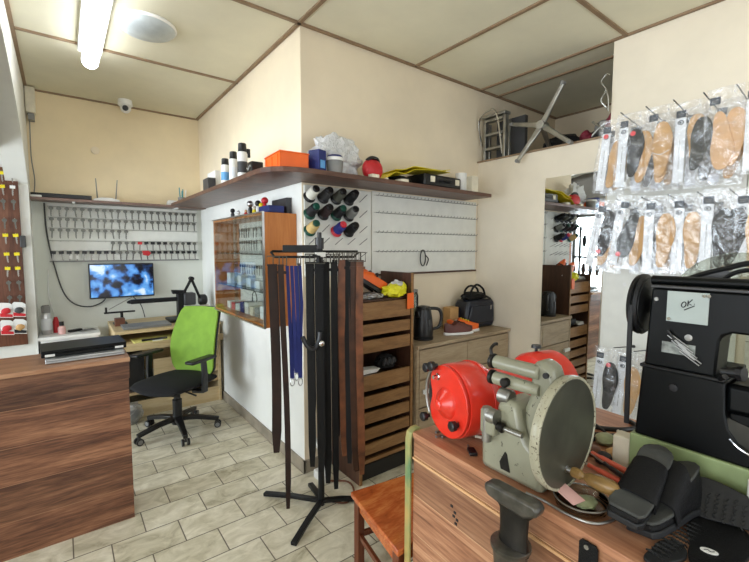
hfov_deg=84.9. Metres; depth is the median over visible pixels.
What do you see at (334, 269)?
belt
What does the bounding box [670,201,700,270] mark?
packet
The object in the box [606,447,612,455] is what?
scrap
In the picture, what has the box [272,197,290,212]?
case
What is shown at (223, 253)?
glass shelf
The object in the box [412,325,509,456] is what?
dresser
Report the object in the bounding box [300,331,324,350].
hook
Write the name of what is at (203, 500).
floor
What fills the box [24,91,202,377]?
wall
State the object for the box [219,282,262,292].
glass shelf
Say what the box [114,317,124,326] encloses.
tin
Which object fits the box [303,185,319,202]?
thread spool
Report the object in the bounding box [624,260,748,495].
sewing machine
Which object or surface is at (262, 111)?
wall
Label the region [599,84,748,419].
board
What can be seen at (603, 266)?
packet
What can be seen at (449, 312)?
patterned box
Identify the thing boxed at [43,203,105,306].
cable
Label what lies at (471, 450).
clip
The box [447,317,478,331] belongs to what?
sneaker
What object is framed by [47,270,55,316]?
cable
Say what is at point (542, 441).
machine
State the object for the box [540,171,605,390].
wall mirror
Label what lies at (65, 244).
board
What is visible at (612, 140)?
packet
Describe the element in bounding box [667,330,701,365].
pin
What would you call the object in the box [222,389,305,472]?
baseboard
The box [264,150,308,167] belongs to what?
box
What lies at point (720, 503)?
shoe sole
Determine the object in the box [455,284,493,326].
handbag
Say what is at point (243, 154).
spray can
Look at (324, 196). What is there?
thread spool
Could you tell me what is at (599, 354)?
print
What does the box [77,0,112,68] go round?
ceiling lamp
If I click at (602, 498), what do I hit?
dish
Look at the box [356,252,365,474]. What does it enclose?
belt
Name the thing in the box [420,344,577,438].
grinder
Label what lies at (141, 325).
keyboard
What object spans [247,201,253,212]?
figurine
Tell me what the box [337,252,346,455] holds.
belt
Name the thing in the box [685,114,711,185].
packet
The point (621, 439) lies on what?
switch box
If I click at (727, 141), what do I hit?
packet
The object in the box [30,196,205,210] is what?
wall shelf
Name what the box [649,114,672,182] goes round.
packet
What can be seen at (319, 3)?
trim
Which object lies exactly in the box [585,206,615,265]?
packet
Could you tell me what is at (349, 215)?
thread spool
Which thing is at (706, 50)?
wall
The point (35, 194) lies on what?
device
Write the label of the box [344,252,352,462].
belt
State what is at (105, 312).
small vice
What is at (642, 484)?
shoe
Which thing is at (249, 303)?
box
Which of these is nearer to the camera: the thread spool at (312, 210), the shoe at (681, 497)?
the shoe at (681, 497)
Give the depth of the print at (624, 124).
2.39 m
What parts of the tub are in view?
lid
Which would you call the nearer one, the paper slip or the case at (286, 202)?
the paper slip
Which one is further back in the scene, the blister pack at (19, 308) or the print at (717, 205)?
the blister pack at (19, 308)
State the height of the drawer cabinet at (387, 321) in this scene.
1.340 m
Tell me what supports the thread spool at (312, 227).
on the board at (393, 230)
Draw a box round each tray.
[119,329,222,351]
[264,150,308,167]
[363,293,406,301]
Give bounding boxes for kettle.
[413,305,442,340]
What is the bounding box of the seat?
[129,373,217,395]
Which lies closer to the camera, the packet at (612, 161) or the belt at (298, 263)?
the belt at (298, 263)
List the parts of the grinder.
knob, knob, knob, plate, knob, motor, wing knob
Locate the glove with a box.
[382,279,406,297]
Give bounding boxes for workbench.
[404,407,748,561]
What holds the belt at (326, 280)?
hanging from the rack
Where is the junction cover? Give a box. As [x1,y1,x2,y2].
[91,147,99,153]
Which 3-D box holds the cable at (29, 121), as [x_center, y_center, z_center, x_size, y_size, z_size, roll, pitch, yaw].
[-3.000,-1.067,3.587,0.023,0.651,0.011,-1,5,-17]
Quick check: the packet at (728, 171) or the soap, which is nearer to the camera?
the soap
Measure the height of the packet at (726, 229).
0.430 m
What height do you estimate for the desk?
0.788 m
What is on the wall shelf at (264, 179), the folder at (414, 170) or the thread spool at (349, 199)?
the folder at (414, 170)
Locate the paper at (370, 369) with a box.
[363,366,379,374]
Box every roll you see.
[374,353,396,368]
[395,179,408,181]
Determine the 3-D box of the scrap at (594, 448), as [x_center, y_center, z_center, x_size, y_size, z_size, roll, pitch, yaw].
[0.713,0.554,1.349,0.056,0.027,0.063,2,5,25]
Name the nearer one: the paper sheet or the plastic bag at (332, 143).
the plastic bag at (332, 143)
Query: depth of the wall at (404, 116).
3.02 m
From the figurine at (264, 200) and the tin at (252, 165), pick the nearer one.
the tin at (252, 165)
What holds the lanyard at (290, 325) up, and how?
hanging from the rack
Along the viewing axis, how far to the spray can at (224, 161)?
2.89 m
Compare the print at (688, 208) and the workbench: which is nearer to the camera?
the workbench
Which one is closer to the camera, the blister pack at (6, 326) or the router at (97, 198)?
the blister pack at (6, 326)
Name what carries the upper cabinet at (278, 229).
attached to the wall at (262, 111)
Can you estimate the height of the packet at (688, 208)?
0.435 m
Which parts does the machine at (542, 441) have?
lever, knob, arm, arm, dish, crank handle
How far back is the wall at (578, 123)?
4.12 m
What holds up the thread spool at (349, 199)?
on the board at (393, 230)
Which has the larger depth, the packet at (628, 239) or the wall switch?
the wall switch
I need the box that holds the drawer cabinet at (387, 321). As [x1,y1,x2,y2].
[332,271,413,485]
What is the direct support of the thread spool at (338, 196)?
on the board at (393, 230)
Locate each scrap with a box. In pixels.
[589,444,600,456]
[594,450,611,464]
[595,432,612,446]
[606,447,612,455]
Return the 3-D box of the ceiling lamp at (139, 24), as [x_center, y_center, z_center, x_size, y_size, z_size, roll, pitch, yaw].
[-1.411,-1.554,2.537,0.340,0.065,0.340,-3,6,-37]
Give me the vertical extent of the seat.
0.020 m
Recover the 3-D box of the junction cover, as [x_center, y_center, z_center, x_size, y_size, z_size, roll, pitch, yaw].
[-2.638,-1.233,3.864,0.070,0.070,0.010,-3,6,-37]
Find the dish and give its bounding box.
[553,482,608,519]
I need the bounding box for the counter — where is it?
[0,348,134,561]
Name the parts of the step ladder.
leg, plate, leg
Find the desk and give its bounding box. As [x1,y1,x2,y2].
[107,315,222,416]
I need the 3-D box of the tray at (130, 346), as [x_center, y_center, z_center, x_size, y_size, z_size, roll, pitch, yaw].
[-1.956,0.523,3.877,0.828,0.060,0.650,-3,6,-37]
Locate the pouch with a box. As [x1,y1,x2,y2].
[362,156,382,177]
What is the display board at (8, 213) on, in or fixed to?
attached to the wall at (7, 351)
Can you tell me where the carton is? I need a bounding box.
[308,149,325,169]
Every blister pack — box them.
[0,303,12,317]
[0,320,13,334]
[12,302,25,316]
[13,319,26,333]
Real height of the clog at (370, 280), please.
0.172 m
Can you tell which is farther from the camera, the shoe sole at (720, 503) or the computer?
the computer
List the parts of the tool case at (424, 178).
handle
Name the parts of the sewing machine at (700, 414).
maker plate, plate, plate, carrier arm, tension knob, bed arm, edge trim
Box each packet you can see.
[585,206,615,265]
[593,351,617,408]
[595,127,618,190]
[598,209,623,269]
[600,131,626,192]
[608,202,643,265]
[612,355,640,414]
[615,120,652,186]
[629,208,655,271]
[631,126,653,191]
[642,203,675,269]
[648,206,671,271]
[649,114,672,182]
[651,120,674,188]
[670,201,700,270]
[672,110,712,182]
[681,204,712,273]
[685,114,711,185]
[698,196,747,269]
[704,202,724,270]
[707,107,743,182]
[710,96,745,169]
[732,195,748,273]
[742,91,748,170]
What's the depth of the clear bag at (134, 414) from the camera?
3.50 m
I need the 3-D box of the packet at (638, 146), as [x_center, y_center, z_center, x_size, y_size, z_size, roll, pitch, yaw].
[1.494,-0.753,2.364,0.030,0.435,0.198,-3,6,-37]
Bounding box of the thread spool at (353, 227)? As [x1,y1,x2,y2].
[343,222,358,236]
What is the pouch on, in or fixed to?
on the wall shelf at (264, 179)
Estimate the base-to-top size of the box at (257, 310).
0.065 m
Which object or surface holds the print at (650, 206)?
on the packet at (666, 227)
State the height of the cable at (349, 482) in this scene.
0.014 m
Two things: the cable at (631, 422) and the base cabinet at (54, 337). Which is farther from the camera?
the base cabinet at (54, 337)
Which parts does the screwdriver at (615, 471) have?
handle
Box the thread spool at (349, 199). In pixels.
[343,189,358,205]
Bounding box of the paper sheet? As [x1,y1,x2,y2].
[130,334,171,343]
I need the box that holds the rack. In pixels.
[263,232,357,545]
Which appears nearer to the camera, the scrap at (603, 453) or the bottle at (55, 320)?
the scrap at (603, 453)
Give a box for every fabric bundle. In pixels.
[543,134,579,147]
[580,130,592,139]
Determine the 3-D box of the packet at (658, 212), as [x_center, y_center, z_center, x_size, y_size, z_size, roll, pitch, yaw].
[1.656,-0.249,2.331,0.030,0.435,0.159,-3,6,-37]
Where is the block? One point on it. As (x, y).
(369, 175)
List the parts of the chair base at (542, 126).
leg, leg, leg, leg, leg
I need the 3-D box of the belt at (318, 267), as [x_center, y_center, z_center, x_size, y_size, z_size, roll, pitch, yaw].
[-0.293,0.456,2.211,0.060,1.204,0.016,0,5,-7]
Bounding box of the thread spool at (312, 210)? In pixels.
[303,202,319,219]
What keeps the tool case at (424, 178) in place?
on the wall shelf at (264, 179)
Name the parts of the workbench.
panel, cable coil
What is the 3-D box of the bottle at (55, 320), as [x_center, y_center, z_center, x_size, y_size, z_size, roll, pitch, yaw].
[-2.865,0.393,3.681,0.044,0.140,0.044,-3,6,-37]
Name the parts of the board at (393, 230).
hook rail, hook rail, hook rail, hook rail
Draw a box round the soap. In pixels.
[576,494,597,509]
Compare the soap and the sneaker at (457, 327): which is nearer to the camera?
the soap
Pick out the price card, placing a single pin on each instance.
(322, 254)
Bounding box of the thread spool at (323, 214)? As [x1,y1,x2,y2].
[317,204,333,219]
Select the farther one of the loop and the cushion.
the loop
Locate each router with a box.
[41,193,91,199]
[93,178,119,201]
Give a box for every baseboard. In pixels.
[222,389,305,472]
[303,456,317,473]
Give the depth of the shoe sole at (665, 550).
0.90 m
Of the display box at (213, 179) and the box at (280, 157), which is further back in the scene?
the display box at (213, 179)
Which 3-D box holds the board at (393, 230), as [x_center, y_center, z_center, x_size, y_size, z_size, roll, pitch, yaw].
[0.253,-0.351,3.102,1.700,0.607,0.103,-3,6,-37]
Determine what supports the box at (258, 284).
on the upper cabinet at (278, 229)
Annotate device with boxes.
[30,192,41,196]
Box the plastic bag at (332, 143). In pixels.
[307,132,362,174]
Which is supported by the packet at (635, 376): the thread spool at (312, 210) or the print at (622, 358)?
the print at (622, 358)
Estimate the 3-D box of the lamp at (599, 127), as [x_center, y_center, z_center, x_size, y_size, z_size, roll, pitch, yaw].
[1.649,-1.083,2.946,0.103,0.160,0.211,-3,6,-37]
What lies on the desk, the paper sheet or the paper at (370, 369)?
the paper sheet
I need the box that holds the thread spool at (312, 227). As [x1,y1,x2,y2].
[304,220,319,235]
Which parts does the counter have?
rail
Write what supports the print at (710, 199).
on the packet at (726, 229)
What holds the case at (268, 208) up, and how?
on the upper cabinet at (278, 229)
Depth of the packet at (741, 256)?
1.99 m
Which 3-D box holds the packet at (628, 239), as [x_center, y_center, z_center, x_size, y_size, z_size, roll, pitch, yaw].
[1.490,-0.286,2.401,0.030,0.444,0.219,-3,6,-37]
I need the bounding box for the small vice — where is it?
[104,296,134,323]
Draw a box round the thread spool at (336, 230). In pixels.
[331,221,346,236]
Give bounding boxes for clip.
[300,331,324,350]
[467,444,477,455]
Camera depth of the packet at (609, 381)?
2.59 m
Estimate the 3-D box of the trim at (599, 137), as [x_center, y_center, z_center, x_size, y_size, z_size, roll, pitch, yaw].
[1.300,-1.016,3.225,0.155,0.012,1.099,-3,6,-37]
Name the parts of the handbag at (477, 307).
handle, handle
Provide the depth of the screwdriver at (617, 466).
1.22 m
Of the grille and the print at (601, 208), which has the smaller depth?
the print at (601, 208)
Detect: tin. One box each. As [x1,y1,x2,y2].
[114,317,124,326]
[246,161,262,172]
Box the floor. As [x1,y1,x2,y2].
[5,386,413,561]
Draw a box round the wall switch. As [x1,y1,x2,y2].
[20,236,25,246]
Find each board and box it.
[0,167,27,346]
[46,203,198,261]
[303,185,477,276]
[496,114,527,157]
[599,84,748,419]
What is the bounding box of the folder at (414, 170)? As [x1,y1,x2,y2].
[381,166,449,178]
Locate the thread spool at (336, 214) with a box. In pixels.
[331,205,346,220]
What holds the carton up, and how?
on the wall shelf at (264, 179)
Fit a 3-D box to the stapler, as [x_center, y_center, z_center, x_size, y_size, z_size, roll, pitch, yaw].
[-2.728,0.449,3.729,0.040,0.022,0.110,2,5,25]
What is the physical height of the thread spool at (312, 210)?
0.103 m
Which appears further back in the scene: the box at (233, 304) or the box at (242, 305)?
the box at (233, 304)
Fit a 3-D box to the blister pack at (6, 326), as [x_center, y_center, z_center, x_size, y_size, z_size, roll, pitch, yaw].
[-2.957,0.376,3.293,0.084,0.128,0.022,-3,6,-37]
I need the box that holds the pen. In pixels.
[142,336,166,340]
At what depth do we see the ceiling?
2.72 m
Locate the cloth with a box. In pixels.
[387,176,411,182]
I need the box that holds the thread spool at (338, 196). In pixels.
[330,188,346,204]
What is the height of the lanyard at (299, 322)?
0.655 m
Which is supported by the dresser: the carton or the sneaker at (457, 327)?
the sneaker at (457, 327)
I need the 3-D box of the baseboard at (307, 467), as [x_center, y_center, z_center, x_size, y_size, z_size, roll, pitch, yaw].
[0.221,1.207,3.262,1.748,0.085,0.013,-3,6,-37]
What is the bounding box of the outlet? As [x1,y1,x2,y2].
[28,113,34,121]
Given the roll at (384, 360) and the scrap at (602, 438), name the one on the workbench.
the scrap at (602, 438)
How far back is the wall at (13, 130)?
3.15 m
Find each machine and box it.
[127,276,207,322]
[480,342,619,495]
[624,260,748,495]
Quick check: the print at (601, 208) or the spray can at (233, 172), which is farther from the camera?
the spray can at (233, 172)
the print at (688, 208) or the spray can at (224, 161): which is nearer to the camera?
the print at (688, 208)
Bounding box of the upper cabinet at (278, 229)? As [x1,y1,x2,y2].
[212,211,296,328]
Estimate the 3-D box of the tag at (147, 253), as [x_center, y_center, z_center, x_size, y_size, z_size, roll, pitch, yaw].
[-2.302,-0.281,4.138,0.078,0.052,0.014,-3,6,-37]
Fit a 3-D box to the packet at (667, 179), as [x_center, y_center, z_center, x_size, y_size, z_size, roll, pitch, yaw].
[1.651,-0.728,2.302,0.030,0.435,0.160,-3,6,-37]
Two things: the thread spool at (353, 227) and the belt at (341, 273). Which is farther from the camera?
the thread spool at (353, 227)
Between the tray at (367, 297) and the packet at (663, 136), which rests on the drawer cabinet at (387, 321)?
the tray at (367, 297)
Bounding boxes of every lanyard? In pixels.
[286,266,294,385]
[290,266,299,380]
[294,266,302,385]
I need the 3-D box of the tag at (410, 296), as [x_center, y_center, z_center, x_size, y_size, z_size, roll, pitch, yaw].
[0.241,0.132,2.741,0.060,0.110,0.006,-3,6,-37]
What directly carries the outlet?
attached to the cable box at (30, 104)
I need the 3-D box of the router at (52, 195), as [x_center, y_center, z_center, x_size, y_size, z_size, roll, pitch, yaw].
[-2.753,-0.750,3.663,0.360,0.040,0.120,-3,6,-37]
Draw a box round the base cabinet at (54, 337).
[38,327,99,343]
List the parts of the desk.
panel, panel, door, panel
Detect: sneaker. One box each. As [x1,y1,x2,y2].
[444,320,473,335]
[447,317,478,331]
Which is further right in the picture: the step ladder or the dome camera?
the step ladder
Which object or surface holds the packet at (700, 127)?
hanging from the board at (617, 280)
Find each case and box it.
[259,205,283,212]
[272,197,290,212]
[407,173,460,188]
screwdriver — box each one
[585,463,620,482]
[590,451,626,472]
[590,453,622,477]
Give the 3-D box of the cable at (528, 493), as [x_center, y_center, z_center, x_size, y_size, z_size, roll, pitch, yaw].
[0.510,0.587,1.051,0.222,0.007,0.099,1,5,15]
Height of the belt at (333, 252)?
1.033 m
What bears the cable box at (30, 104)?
attached to the wall at (13, 130)
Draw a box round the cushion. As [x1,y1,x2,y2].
[605,113,610,126]
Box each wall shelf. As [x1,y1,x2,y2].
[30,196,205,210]
[171,166,490,207]
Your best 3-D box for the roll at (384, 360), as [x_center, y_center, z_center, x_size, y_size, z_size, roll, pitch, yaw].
[0.076,0.537,2.775,0.182,0.091,0.122,-3,6,-37]
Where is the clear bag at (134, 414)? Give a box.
[130,404,143,423]
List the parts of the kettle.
spout, lid, handle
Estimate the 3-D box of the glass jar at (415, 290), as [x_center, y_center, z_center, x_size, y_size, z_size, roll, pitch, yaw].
[0.286,0.238,3.143,0.100,0.350,0.099,-3,6,-37]
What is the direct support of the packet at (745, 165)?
hanging from the board at (617, 280)
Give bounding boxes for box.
[24,85,35,121]
[203,170,219,189]
[227,272,239,282]
[227,300,242,307]
[231,301,240,309]
[236,303,239,310]
[237,275,250,284]
[240,301,247,312]
[244,301,261,313]
[246,278,260,286]
[249,305,262,315]
[254,307,259,317]
[255,280,262,288]
[260,306,263,319]
[443,306,458,327]
[455,173,477,191]
[612,430,629,467]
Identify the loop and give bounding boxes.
[420,250,428,265]
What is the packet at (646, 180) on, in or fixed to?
hanging from the board at (617, 280)
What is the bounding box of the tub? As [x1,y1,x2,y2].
[326,154,343,172]
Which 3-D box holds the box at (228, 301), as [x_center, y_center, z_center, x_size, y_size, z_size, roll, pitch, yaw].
[-1.157,0.190,3.406,0.110,0.056,0.075,-3,6,-37]
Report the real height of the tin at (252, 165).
0.085 m
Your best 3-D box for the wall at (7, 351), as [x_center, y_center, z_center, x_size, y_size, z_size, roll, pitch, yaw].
[-3.924,-0.072,2.699,2.300,2.700,0.150,-3,6,-37]
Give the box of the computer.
[127,350,144,392]
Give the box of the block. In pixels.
[368,174,378,177]
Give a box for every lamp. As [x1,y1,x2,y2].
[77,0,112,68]
[114,9,176,42]
[592,120,607,136]
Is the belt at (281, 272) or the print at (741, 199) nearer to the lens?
the print at (741, 199)
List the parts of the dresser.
panel, drawer, drawer, drawer, drawer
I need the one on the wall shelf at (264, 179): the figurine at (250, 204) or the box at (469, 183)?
the box at (469, 183)
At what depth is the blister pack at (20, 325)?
3.34 m
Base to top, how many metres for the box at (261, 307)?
0.088 m
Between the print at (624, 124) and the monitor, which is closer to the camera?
the print at (624, 124)
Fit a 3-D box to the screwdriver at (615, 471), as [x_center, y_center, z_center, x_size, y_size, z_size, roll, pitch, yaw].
[0.693,0.549,1.208,0.016,0.015,0.160,-1,5,-9]
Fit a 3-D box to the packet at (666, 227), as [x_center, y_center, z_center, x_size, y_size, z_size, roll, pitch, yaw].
[1.581,-0.259,2.275,0.030,0.430,0.157,-3,6,-37]
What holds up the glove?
on the drawer cabinet at (387, 321)
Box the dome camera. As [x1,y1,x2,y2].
[117,98,132,112]
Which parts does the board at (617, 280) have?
panel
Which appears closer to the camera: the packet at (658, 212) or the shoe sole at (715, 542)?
the shoe sole at (715, 542)
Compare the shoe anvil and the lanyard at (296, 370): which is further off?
the lanyard at (296, 370)
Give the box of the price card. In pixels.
[315,252,325,256]
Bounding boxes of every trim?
[4,0,724,120]
[477,136,602,162]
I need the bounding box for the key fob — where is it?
[578,538,598,561]
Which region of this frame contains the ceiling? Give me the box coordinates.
[9,0,713,118]
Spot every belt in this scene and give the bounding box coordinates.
[267,256,281,452]
[278,256,290,508]
[296,256,300,318]
[305,254,315,466]
[314,257,325,471]
[323,254,331,483]
[330,254,338,488]
[332,252,339,435]
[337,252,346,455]
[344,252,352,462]
[349,252,358,470]
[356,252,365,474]
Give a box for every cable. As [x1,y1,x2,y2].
[29,121,34,191]
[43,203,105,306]
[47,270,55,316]
[331,480,354,503]
[526,491,614,524]
[595,419,635,431]
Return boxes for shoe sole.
[644,522,700,561]
[687,516,748,561]
[699,476,748,530]
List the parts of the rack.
arm, arm, arm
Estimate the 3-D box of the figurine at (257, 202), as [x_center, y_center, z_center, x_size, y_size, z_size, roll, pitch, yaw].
[-0.822,-0.516,2.889,0.044,0.107,0.044,-3,6,-37]
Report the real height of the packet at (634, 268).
0.437 m
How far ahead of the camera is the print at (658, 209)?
2.35 m
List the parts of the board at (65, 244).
hook rail, hook rail, hook rail, hook rail, hook rail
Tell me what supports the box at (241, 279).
on the upper cabinet at (278, 229)
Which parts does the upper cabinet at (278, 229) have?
panel, panel, panel, panel, edge trim, panel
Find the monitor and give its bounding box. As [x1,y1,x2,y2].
[88,263,153,298]
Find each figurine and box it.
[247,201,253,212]
[255,200,260,211]
[261,197,267,205]
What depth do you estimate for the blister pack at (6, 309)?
3.28 m
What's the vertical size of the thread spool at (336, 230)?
0.103 m
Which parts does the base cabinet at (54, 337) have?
drawer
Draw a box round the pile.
[166,200,175,204]
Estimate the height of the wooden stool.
0.360 m
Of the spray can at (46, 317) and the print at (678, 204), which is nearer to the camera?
the print at (678, 204)
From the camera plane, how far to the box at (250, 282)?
3.02 m
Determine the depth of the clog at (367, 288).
2.81 m
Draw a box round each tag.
[142,251,150,255]
[407,292,413,308]
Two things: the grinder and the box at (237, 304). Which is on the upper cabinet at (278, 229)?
the box at (237, 304)
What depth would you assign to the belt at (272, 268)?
2.19 m
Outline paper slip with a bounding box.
[558,484,584,505]
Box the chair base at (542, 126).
[510,80,572,162]
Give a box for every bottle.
[53,317,58,332]
[58,321,65,334]
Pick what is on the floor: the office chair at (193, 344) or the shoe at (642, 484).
the office chair at (193, 344)
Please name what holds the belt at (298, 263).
hanging from the rack
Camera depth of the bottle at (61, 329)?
3.60 m
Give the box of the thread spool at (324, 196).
[317,187,333,203]
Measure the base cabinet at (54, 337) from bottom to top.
0.742 m
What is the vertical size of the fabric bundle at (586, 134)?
0.105 m
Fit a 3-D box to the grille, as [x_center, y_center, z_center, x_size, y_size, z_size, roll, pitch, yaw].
[-2.125,0.823,3.634,0.130,0.300,0.007,-3,6,-37]
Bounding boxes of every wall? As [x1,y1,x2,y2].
[0,0,39,356]
[0,157,16,358]
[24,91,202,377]
[198,26,304,459]
[300,26,554,459]
[475,0,748,363]
[554,105,610,136]
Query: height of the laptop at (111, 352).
0.022 m
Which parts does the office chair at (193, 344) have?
armrest, arm post, leg, leg, seat, leg, leg, backrest, arm post, leg, armrest, frame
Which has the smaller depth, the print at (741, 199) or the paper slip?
the paper slip
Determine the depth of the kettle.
2.94 m
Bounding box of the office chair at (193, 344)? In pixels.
[130,305,220,446]
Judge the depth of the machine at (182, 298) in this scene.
4.02 m
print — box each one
[597,351,603,358]
[598,206,605,211]
[603,127,610,133]
[619,355,625,362]
[620,120,628,127]
[621,202,628,207]
[646,203,654,209]
[649,114,657,121]
[654,206,662,212]
[674,201,683,207]
[676,110,685,118]
[684,204,692,211]
[686,114,694,122]
[703,196,713,203]
[710,96,720,105]
[713,202,723,208]
[717,107,727,114]
[737,195,748,203]
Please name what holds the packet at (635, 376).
hanging from the board at (617, 280)
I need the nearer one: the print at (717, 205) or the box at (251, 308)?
the print at (717, 205)
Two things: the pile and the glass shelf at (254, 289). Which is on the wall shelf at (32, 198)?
the pile
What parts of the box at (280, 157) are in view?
lid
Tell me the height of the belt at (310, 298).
1.174 m
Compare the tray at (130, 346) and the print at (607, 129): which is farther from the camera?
the tray at (130, 346)
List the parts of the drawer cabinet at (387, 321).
panel, panel, drawer, drawer, drawer, drawer, drawer, drawer, drawer, drawer, drawer, panel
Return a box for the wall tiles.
[744,335,748,377]
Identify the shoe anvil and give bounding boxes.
[485,478,544,561]
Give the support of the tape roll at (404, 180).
on the wall shelf at (264, 179)
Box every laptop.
[40,335,125,357]
[45,348,123,363]
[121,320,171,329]
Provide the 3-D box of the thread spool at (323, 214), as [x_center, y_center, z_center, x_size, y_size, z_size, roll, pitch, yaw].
[-0.311,-0.445,2.645,0.084,0.103,0.127,-3,6,-37]
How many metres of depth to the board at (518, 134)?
3.47 m
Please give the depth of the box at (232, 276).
3.36 m
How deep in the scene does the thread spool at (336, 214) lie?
2.68 m
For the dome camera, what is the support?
attached to the ceiling
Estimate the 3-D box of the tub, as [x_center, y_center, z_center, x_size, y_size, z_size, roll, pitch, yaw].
[-0.236,-0.692,2.430,0.112,0.102,0.111,-3,6,-37]
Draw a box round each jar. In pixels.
[414,289,417,305]
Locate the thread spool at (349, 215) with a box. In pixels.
[343,206,358,221]
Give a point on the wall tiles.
(746, 356)
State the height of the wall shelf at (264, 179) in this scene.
0.028 m
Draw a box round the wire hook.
[600,73,609,110]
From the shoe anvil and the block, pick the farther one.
the block
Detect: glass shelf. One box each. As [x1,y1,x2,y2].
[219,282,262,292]
[223,253,261,254]
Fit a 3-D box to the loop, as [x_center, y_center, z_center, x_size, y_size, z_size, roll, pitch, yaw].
[0.395,-0.183,3.243,0.097,0.133,0.009,-3,6,-37]
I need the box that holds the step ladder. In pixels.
[478,108,510,159]
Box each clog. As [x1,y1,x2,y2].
[363,269,372,291]
[363,271,387,294]
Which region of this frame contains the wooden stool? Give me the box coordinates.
[351,473,413,561]
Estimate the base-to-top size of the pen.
0.019 m
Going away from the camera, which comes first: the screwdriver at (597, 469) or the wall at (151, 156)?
the screwdriver at (597, 469)
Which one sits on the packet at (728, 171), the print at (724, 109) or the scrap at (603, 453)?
the print at (724, 109)
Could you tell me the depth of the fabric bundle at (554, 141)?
3.29 m
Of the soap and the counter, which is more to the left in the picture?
the counter
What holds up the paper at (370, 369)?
in the drawer cabinet at (387, 321)
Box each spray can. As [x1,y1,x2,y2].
[40,305,52,334]
[221,158,228,182]
[229,151,237,179]
[237,143,249,175]
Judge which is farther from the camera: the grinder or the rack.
the rack
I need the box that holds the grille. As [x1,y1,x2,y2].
[129,357,143,390]
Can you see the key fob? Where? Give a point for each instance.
(588, 552)
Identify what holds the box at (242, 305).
on the upper cabinet at (278, 229)
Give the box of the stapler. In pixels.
[67,328,82,332]
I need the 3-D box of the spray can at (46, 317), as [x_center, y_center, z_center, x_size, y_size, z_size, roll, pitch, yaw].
[-2.886,0.342,3.598,0.077,0.255,0.076,-3,6,-37]
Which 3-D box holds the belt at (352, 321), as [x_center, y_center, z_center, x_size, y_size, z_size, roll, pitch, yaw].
[-0.113,0.452,2.265,0.057,1.224,0.036,-1,5,-9]
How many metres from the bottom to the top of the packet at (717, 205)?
0.437 m

